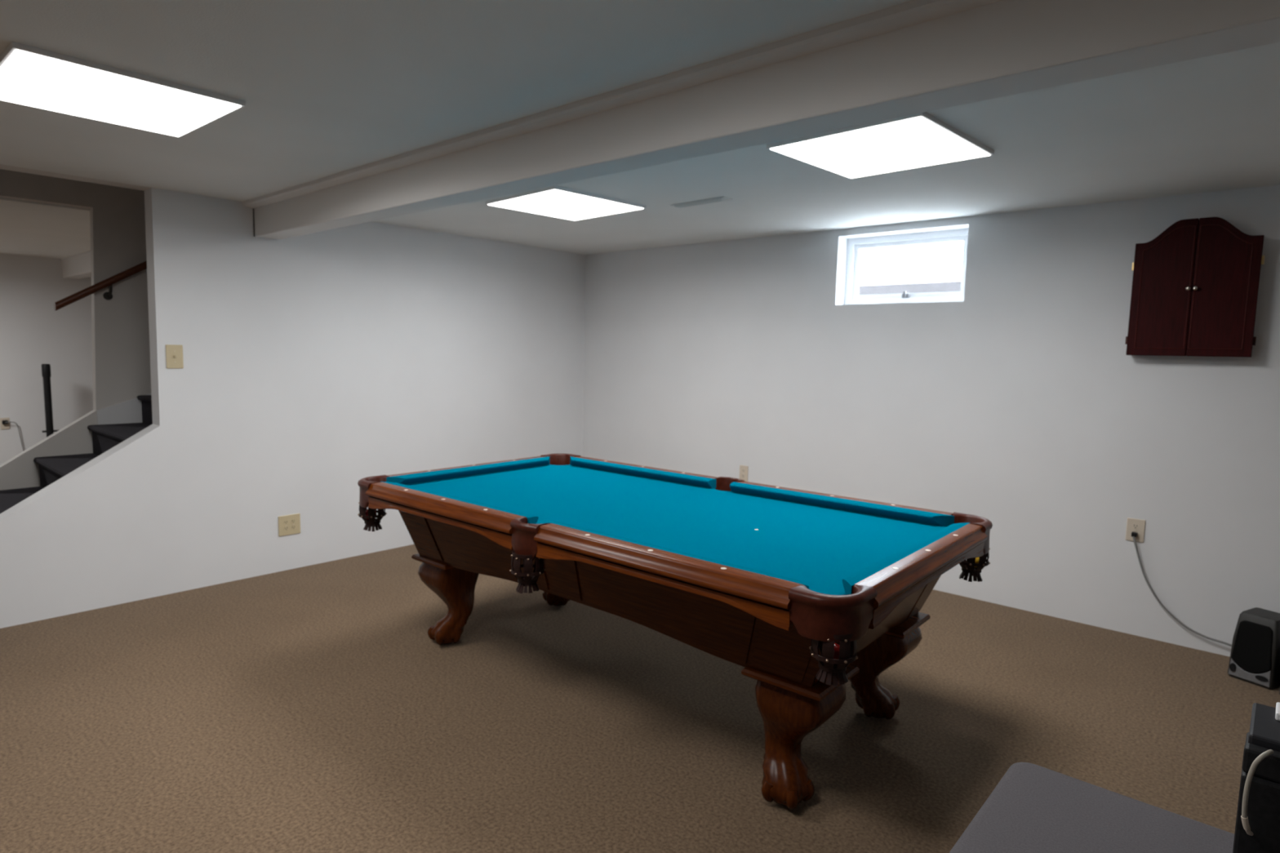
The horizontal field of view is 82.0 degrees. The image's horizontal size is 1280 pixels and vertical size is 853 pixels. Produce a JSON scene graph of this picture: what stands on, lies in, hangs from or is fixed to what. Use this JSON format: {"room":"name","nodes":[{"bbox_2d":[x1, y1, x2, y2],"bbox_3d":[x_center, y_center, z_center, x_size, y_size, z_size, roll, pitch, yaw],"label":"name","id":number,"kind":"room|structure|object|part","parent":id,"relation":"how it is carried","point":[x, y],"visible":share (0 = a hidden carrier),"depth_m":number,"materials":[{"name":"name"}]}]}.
{"room":"basement game room","nodes":[
{"label":"basement game room","id":0,"kind":"room"},
{"bbox_2d":[0,197,90,258],"bbox_3d":[-5.146,-1.656,5.834,3.960,0.250,7.000,6,8,41],"label":"ceiling","id":1,"kind":"structure","parent":0,"point":[27,228],"depth_m":5.57,"materials":[{"name":"paint"}]},
{"bbox_2d":[0,253,93,465],"bbox_3d":[-6.512,-0.576,7.274,0.200,2.250,6.800,6,8,41],"label":"wall","id":2,"kind":"structure","parent":0,"point":[33,335],"depth_m":7.51,"materials":[{"name":"paint"}]},
{"bbox_2d":[0,417,9,429],"bbox_3d":[-6.353,-0.029,7.364,0.009,0.115,0.075,6,8,41],"label":"wall outlet","id":3,"kind":"object","parent":2,"relation":"attached to","point":[2,426],"visible":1,"depth_m":7.36,"materials":[{"name":"beige plastic"}]},
{"bbox_2d":[1,420,23,450],"bbox_3d":[-6.282,0.234,7.445,0.045,0.606,0.226,6,8,41],"label":"lamp cord","id":4,"kind":"object","parent":3,"relation":"hanging from","point":[4,422],"visible":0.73,"depth_m":7.37,"materials":[{"name":"black plastic"}]},
{"bbox_2d":[0,168,151,490],"bbox_3d":[-3.574,-1.420,4.589,0.070,4.600,6.800,6,8,41],"label":"wall","id":5,"kind":"structure","parent":0,"point":[121,351],"depth_m":4.76,"materials":[{"name":"paint"}]},
{"bbox_2d":[0,164,150,190],"bbox_3d":[-2.751,-2.450,3.769,0.130,2.350,6.800,6,8,41],"label":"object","id":6,"kind":"object","parent":5,"relation":"attached to","point":[2,166],"visible":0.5,"depth_m":3.75,"materials":[{"name":"paint"}]},
{"bbox_2d":[61,250,91,279],"bbox_3d":[-4.518,-1.480,6.417,3.760,0.194,0.142,6,8,41],"label":"trim","id":7,"kind":"structure","parent":5,"relation":"attached to","point":[77,266],"depth_m":7.22,"materials":[{"name":"white paint"}]},
{"bbox_2d":[53,260,146,311],"bbox_3d":[-2.923,-1.406,5.204,0.097,1.276,2.000,6,8,41],"label":"handrail","id":8,"kind":"object","parent":5,"relation":"attached to","point":[142,266],"visible":0.44,"depth_m":4.67,"materials":[{"name":"brown wood"}]},
{"bbox_2d":[97,393,151,424],"bbox_3d":[-3.277,-0.112,5.029,0.012,0.520,0.712,6,8,41],"label":"baseboard","id":9,"kind":"structure","parent":5,"relation":"attached to","point":[130,411],"depth_m":4.86,"materials":[{"name":"paint"}]},
{"bbox_2d":[0,187,586,628],"bbox_3d":[-2.148,-0.224,4.734,0.130,2.250,4.840,6,8,41],"label":"wall","id":10,"kind":"structure","parent":0,"point":[317,364],"depth_m":4.61,"materials":[{"name":"paint"}]},
{"bbox_2d":[165,344,183,368],"bbox_3d":[-2.590,-0.389,4.100,0.018,0.132,0.084,6,8,41],"label":"light switch","id":11,"kind":"object","parent":10,"relation":"attached to","point":[174,353],"visible":1,"depth_m":4.10,"materials":[{"name":"beige plastic"}]},
{"bbox_2d":[253,208,254,236],"bbox_3d":[-2.284,-1.207,4.353,0.006,0.162,0.004,6,8,41],"label":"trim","id":12,"kind":"structure","parent":10,"relation":"attached to","point":[253,208],"depth_m":4.35,"materials":[{"name":"white paint"}]},
{"bbox_2d":[278,513,300,536],"bbox_3d":[-2.217,0.622,4.658,0.009,0.129,0.136,6,8,41],"label":"wall outlet","id":13,"kind":"object","parent":10,"relation":"attached to","point":[287,524],"visible":1,"depth_m":4.65,"materials":[{"name":"beige plastic"}]},
{"bbox_2d":[242,0,1002,208],"bbox_3d":[0.166,-1.026,2.151,6.600,0.030,0.060,6,8,41],"label":"trim","id":14,"kind":"structure","parent":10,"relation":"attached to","point":[913,12],"depth_m":2.18,"materials":[{"name":"white paint"}]},
{"bbox_2d":[0,544,1279,852],"bbox_3d":[-2.134,1.090,3.551,11.930,0.120,7.250,6,8,41],"label":"floor","id":15,"kind":"structure","parent":0,"point":[313,708],"depth_m":2.79,"materials":[{"name":"brown carpet"}]},
{"bbox_2d":[41,364,59,437],"bbox_3d":[-5.913,-0.035,7.370,0.320,1.180,0.320,6,8,41],"label":"pole stand","id":16,"kind":"object","parent":15,"relation":"on","point":[46,368],"visible":0.62,"depth_m":7.33,"materials":[{"name":"black plastic"}]},
{"bbox_2d":[0,395,152,513],"bbox_3d":[-2.812,-0.204,4.819,0.960,2.166,3.372,6,8,41],"label":"staircase","id":17,"kind":"structure","parent":15,"relation":"on","point":[104,437],"depth_m":4.47,"materials":[{"name":"carpet"}]},
{"bbox_2d":[357,453,992,809],"bbox_3d":[0.016,0.703,3.231,2.511,0.804,1.466,6,8,40],"label":"pool table","id":18,"kind":"object","parent":15,"relation":"on","point":[765,580],"visible":1,"depth_m":2.70,"materials":[{"name":"blue fabric"}]},
{"bbox_2d":[365,509,376,520],"bbox_3d":[-1.282,0.419,3.502,0.057,0.057,0.057,6,8,41],"label":"ball","id":19,"kind":"object","parent":18,"relation":"on","point":[366,510],"visible":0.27,"depth_m":3.48,"materials":[{"name":"plastic"}]},
{"bbox_3d":[-0.913,0.636,3.584,0.276,0.034,0.276,6,8,40],"label":"leg plate","id":20,"kind":"part","parent":18,"relation":"part of","materials":[{"name":"brown wood"}]},
{"bbox_3d":[-0.840,0.332,3.065,1.014,0.060,0.084,6,8,40],"label":"rail","id":21,"kind":"part","parent":18,"relation":"part of","materials":[{"name":"brown wood"}]},
{"bbox_3d":[-0.927,0.840,3.596,0.249,0.392,0.238,6,8,40],"label":"leg","id":22,"kind":"part","parent":18,"relation":"part of","materials":[{"name":"brown wood"}]},
{"bbox_2d":[380,481,538,524],"bbox_3d":[-0.795,0.320,3.118,1.048,0.045,0.056,6,8,40],"label":"cushion","id":23,"kind":"object","parent":18,"relation":"on","point":[528,518],"depth_m":3.01,"materials":[{"name":"blue fabric"}]},
{"bbox_3d":[-0.905,0.237,3.978,0.071,0.060,1.024,6,8,40],"label":"rail","id":24,"kind":"part","parent":18,"relation":"part of","materials":[{"name":"brown wood"}]},
{"bbox_2d":[386,456,550,484],"bbox_3d":[-0.857,0.235,3.937,0.056,0.045,1.064,6,8,40],"label":"cushion","id":25,"kind":"object","parent":18,"relation":"on","point":[429,477],"depth_m":3.87,"materials":[{"name":"blue fabric"}]},
{"bbox_3d":[-0.485,0.796,4.116,0.246,0.392,0.233,6,8,40],"label":"leg","id":26,"kind":"part","parent":18,"relation":"part of","materials":[{"name":"brown wood"}]},
{"bbox_3d":[-0.299,0.565,2.841,2.229,0.267,0.075,6,8,40],"label":"panel frame","id":27,"kind":"part","parent":18,"relation":"part of","materials":[{"name":"brown wood"}]},
{"bbox_3d":[-0.291,0.552,2.848,2.330,0.320,0.110,6,8,40],"label":"panel","id":28,"kind":"part","parent":18,"relation":"part of","materials":[{"name":"brown wood"}]},
{"bbox_2d":[569,456,716,488],"bbox_3d":[-0.034,0.245,4.009,1.048,0.045,0.056,6,8,40],"label":"cushion","id":29,"kind":"object","parent":18,"relation":"on","point":[628,470],"depth_m":3.94,"materials":[{"name":"blue fabric"}]},
{"bbox_3d":[0.012,0.248,4.062,1.014,0.060,0.084,6,8,40],"label":"rail","id":30,"kind":"part","parent":18,"relation":"part of","materials":[{"name":"brown wood"}]},
{"bbox_3d":[0.036,0.426,2.325,1.014,0.060,0.084,6,8,40],"label":"rail","id":31,"kind":"part","parent":18,"relation":"part of","materials":[{"name":"brown wood"}]},
{"bbox_2d":[548,521,808,589],"bbox_3d":[0.082,0.415,2.377,1.048,0.045,0.056,6,8,40],"label":"cushion","id":32,"kind":"object","parent":18,"relation":"on","point":[775,576],"depth_m":2.30,"materials":[{"name":"blue fabric"}]},
{"bbox_3d":[0.507,0.995,2.373,0.232,0.392,0.256,6,8,40],"label":"leg","id":33,"kind":"part","parent":18,"relation":"part of","materials":[{"name":"brown wood"}]},
{"bbox_3d":[0.518,0.790,2.375,0.276,0.034,0.276,6,8,40],"label":"leg plate","id":34,"kind":"part","parent":18,"relation":"part of","materials":[{"name":"brown wood"}]},
{"bbox_2d":[833,642,839,664],"bbox_3d":[0.518,0.609,1.975,0.057,0.057,0.057,6,8,41],"label":"ball","id":35,"kind":"object","parent":18,"relation":"on","point":[837,646],"visible":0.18,"depth_m":1.95,"materials":[{"name":"red plastic"}]},
{"bbox_2d":[729,481,954,526],"bbox_3d":[0.843,0.339,3.268,1.048,0.045,0.056,6,8,40],"label":"cushion","id":36,"kind":"object","parent":18,"relation":"on","point":[877,510],"depth_m":3.21,"materials":[{"name":"blue fabric"}]},
{"bbox_3d":[0.887,0.342,3.322,1.014,0.060,0.084,6,8,40],"label":"rail","id":37,"kind":"part","parent":18,"relation":"part of","materials":[{"name":"brown wood"}]},
{"bbox_3d":[0.848,0.610,2.513,0.155,0.320,1.070,6,8,40],"label":"panel","id":38,"kind":"part","parent":18,"relation":"part of","materials":[{"name":"brown wood"}]},
{"bbox_3d":[0.855,0.623,2.508,0.112,0.267,1.007,6,8,40],"label":"panel frame","id":39,"kind":"part","parent":18,"relation":"part of","materials":[{"name":"brown wood"}]},
{"bbox_3d":[0.953,0.951,2.901,0.240,0.392,0.233,6,8,40],"label":"leg","id":40,"kind":"part","parent":18,"relation":"part of","materials":[{"name":"brown wood"}]},
{"bbox_2d":[842,522,970,595],"bbox_3d":[0.905,0.424,2.449,0.056,0.045,1.064,6,8,40],"label":"cushion","id":41,"kind":"object","parent":18,"relation":"on","point":[851,583],"depth_m":2.32,"materials":[{"name":"blue fabric"}]},
{"bbox_3d":[0.946,0.748,2.876,0.276,0.034,0.276,6,8,40],"label":"leg plate","id":42,"kind":"part","parent":18,"relation":"part of","materials":[{"name":"brown wood"}]},
{"bbox_3d":[0.953,0.437,2.409,0.071,0.060,1.024,6,8,40],"label":"rail","id":43,"kind":"part","parent":18,"relation":"part of","materials":[{"name":"brown wood"}]},
{"bbox_2d":[974,557,978,567],"bbox_3d":[1.326,0.528,2.909,0.057,0.057,0.057,6,8,41],"label":"ball","id":44,"kind":"object","parent":18,"relation":"on","point":[976,558],"visible":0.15,"depth_m":2.88,"materials":[{"name":"yellow plastic"}]},
{"bbox_2d":[949,762,1234,852],"bbox_3d":[0.920,1.105,1.238,0.814,0.450,0.952,6,8,41],"label":"table","id":45,"kind":"object","parent":15,"relation":"on","point":[1033,808],"visible":1,"depth_m":1.57,"materials":[{"name":"grey fabric"}]},
{"bbox_2d":[1232,702,1279,852],"bbox_3d":[1.165,0.707,1.200,0.300,0.359,0.239,6,8,41],"label":"electronics","id":46,"kind":"object","parent":45,"relation":"on","point":[1257,828],"visible":1,"depth_m":1.22,"materials":[{"name":"black plastic"}]},
{"bbox_3d":[1.192,0.556,1.212,0.292,0.058,0.163,6,8,41],"label":"lid","id":47,"kind":"part","parent":46,"relation":"part of","materials":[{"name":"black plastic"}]},
{"bbox_2d":[1275,702,1279,720],"bbox_3d":[1.159,0.510,1.296,0.060,0.014,0.060,6,8,41],"label":"box","id":48,"kind":"object","parent":46,"relation":"on","point":[1277,704],"visible":1,"depth_m":1.30,"materials":[{"name":"plastic"}]},
{"bbox_2d":[1227,607,1279,689],"bbox_3d":[2.822,1.001,3.342,0.194,0.305,0.172,-2,7,-28],"label":"speaker","id":49,"kind":"object","parent":15,"relation":"on","point":[1255,655],"visible":1,"depth_m":3.29},
{"bbox_2d":[1231,620,1272,673],"bbox_3d":[2.754,0.993,3.304,0.036,0.222,0.147,-2,7,-28],"label":"grille","id":50,"kind":"object","parent":49,"relation":"attached to","point":[1251,649],"depth_m":3.30,"materials":[{"name":"fabric"}]},
{"bbox_2d":[0,0,1279,254],"bbox_3d":[-0.248,-1.111,1.520,6.800,0.250,7.000,6,8,41],"label":"ceiling","id":51,"kind":"structure","parent":0,"point":[327,87],"depth_m":2.52,"materials":[{"name":"paint"}]},
{"bbox_2d":[0,41,245,137],"bbox_3d":[-1.781,-1.106,2.479,0.623,0.019,0.613,6,8,40],"label":"recessed light","id":52,"kind":"object","parent":51,"relation":"in","point":[30,76],"visible":1,"depth_m":2.42,"materials":[{"name":"plastic"}]},
{"bbox_2d":[484,185,646,220],"bbox_3d":[-0.418,-1.249,4.155,0.654,0.019,0.628,-5,8,-45],"label":"recessed light","id":53,"kind":"object","parent":51,"relation":"in","point":[554,201],"visible":1,"depth_m":4.08,"materials":[{"name":"plastic"}]},
{"bbox_2d":[671,195,732,208],"bbox_3d":[0.333,-1.225,4.032,0.380,0.011,0.076,7,8,44],"label":"ceiling vent","id":54,"kind":"object","parent":51,"relation":"in","point":[723,198],"visible":1,"depth_m":4.00,"materials":[{"name":"metal"}]},
{"bbox_2d":[253,0,1279,239],"bbox_3d":[0.231,-0.951,2.235,6.600,0.194,0.142,6,8,41],"label":"beam","id":55,"kind":"structure","parent":51,"relation":"attached to","point":[1004,47],"depth_m":1.91,"materials":[{"name":"white paint"}]},
{"bbox_2d":[766,111,994,178],"bbox_3d":[0.951,-1.093,2.909,0.628,0.019,0.654,7,8,44],"label":"recessed light","id":56,"kind":"object","parent":51,"relation":"in","point":[919,140],"visible":0.94,"depth_m":2.84,"materials":[{"name":"plastic"}]},
{"bbox_2d":[582,185,1279,657],"bbox_3d":[0.239,-1.551,5.912,11.930,4.750,0.250,6,8,41],"label":"wall","id":57,"kind":"structure","parent":0,"point":[1020,405],"depth_m":4.22,"materials":[{"name":"paint"}]},
{"bbox_2d":[739,465,748,481],"bbox_3d":[0.765,0.346,5.430,0.073,0.118,0.009,6,8,41],"label":"wall outlet","id":58,"kind":"object","parent":57,"relation":"attached to","point":[743,468],"visible":0.87,"depth_m":5.42,"materials":[{"name":"beige plastic"}]},
{"bbox_2d":[844,227,968,304],"bbox_3d":[1.704,-1.000,4.691,0.819,0.445,0.095,6,8,41],"label":"window","id":59,"kind":"structure","parent":57,"relation":"in","point":[855,246],"depth_m":4.71,"materials":[{"name":"white plastic"}]},
{"bbox_2d":[1125,517,1145,542],"bbox_3d":[2.578,0.539,3.832,0.080,0.119,0.009,6,8,41],"label":"wall outlet","id":60,"kind":"object","parent":57,"relation":"attached to","point":[1138,526],"visible":1,"depth_m":3.83,"materials":[{"name":"beige plastic"}]},
{"bbox_2d":[1132,524,1139,528],"bbox_3d":[2.577,0.520,3.828,0.031,0.027,0.004,6,8,41],"label":"receptacle","id":61,"kind":"object","parent":60,"relation":"attached to","point":[1134,526],"depth_m":3.83,"materials":[{"name":"beige plastic"}]},
{"bbox_2d":[1131,531,1231,646],"bbox_3d":[2.739,0.816,3.680,0.514,0.497,0.030,7,8,42],"label":"power cord","id":62,"kind":"object","parent":60,"relation":"attached to","point":[1134,535],"visible":0.94,"depth_m":3.77,"materials":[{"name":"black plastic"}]},
{"bbox_2d":[1124,217,1265,357],"bbox_3d":[2.679,-0.670,3.567,0.512,0.656,0.118,6,8,41],"label":"upper cabinet","id":63,"kind":"object","parent":57,"relation":"attached to","point":[1195,287],"visible":1,"depth_m":3.53,"materials":[{"name":"brown wood"}]},
{"bbox_3d":[2.573,-0.679,3.633,0.244,0.656,0.024,6,8,41],"label":"door","id":64,"kind":"part","parent":63,"relation":"part of","materials":[{"name":"brown wood"}]},
{"bbox_3d":[2.576,-0.677,3.615,0.206,0.590,0.006,6,8,41],"label":"door moulding","id":65,"kind":"part","parent":63,"relation":"part of","materials":[{"name":"brown wood"}]},
{"bbox_3d":[2.740,-0.659,3.471,0.206,0.590,0.006,6,8,41],"label":"door moulding","id":66,"kind":"part","parent":63,"relation":"part of","materials":[{"name":"brown wood"}]},
{"bbox_3d":[2.758,-0.658,3.470,0.244,0.656,0.024,6,8,41],"label":"door","id":67,"kind":"part","parent":63,"relation":"part of","materials":[{"name":"brown wood"}]},
{"label":"outside","id":68,"kind":"structure","parent":0,"visible":0},
{"bbox_3d":[4.830,-0.951,7.912,14.000,0.100,8.750,6,8,41],"label":"ground","id":69,"kind":"structure","parent":68,"visible":0},
{"bbox_2d":[858,280,960,294],"bbox_3d":[1.837,-1.009,6.024,5.000,0.275,0.170,6,8,41],"label":"kerb","id":70,"kind":"object","parent":69,"relation":"on","point":[939,286],"visible":0.04,"depth_m":5.68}
]}

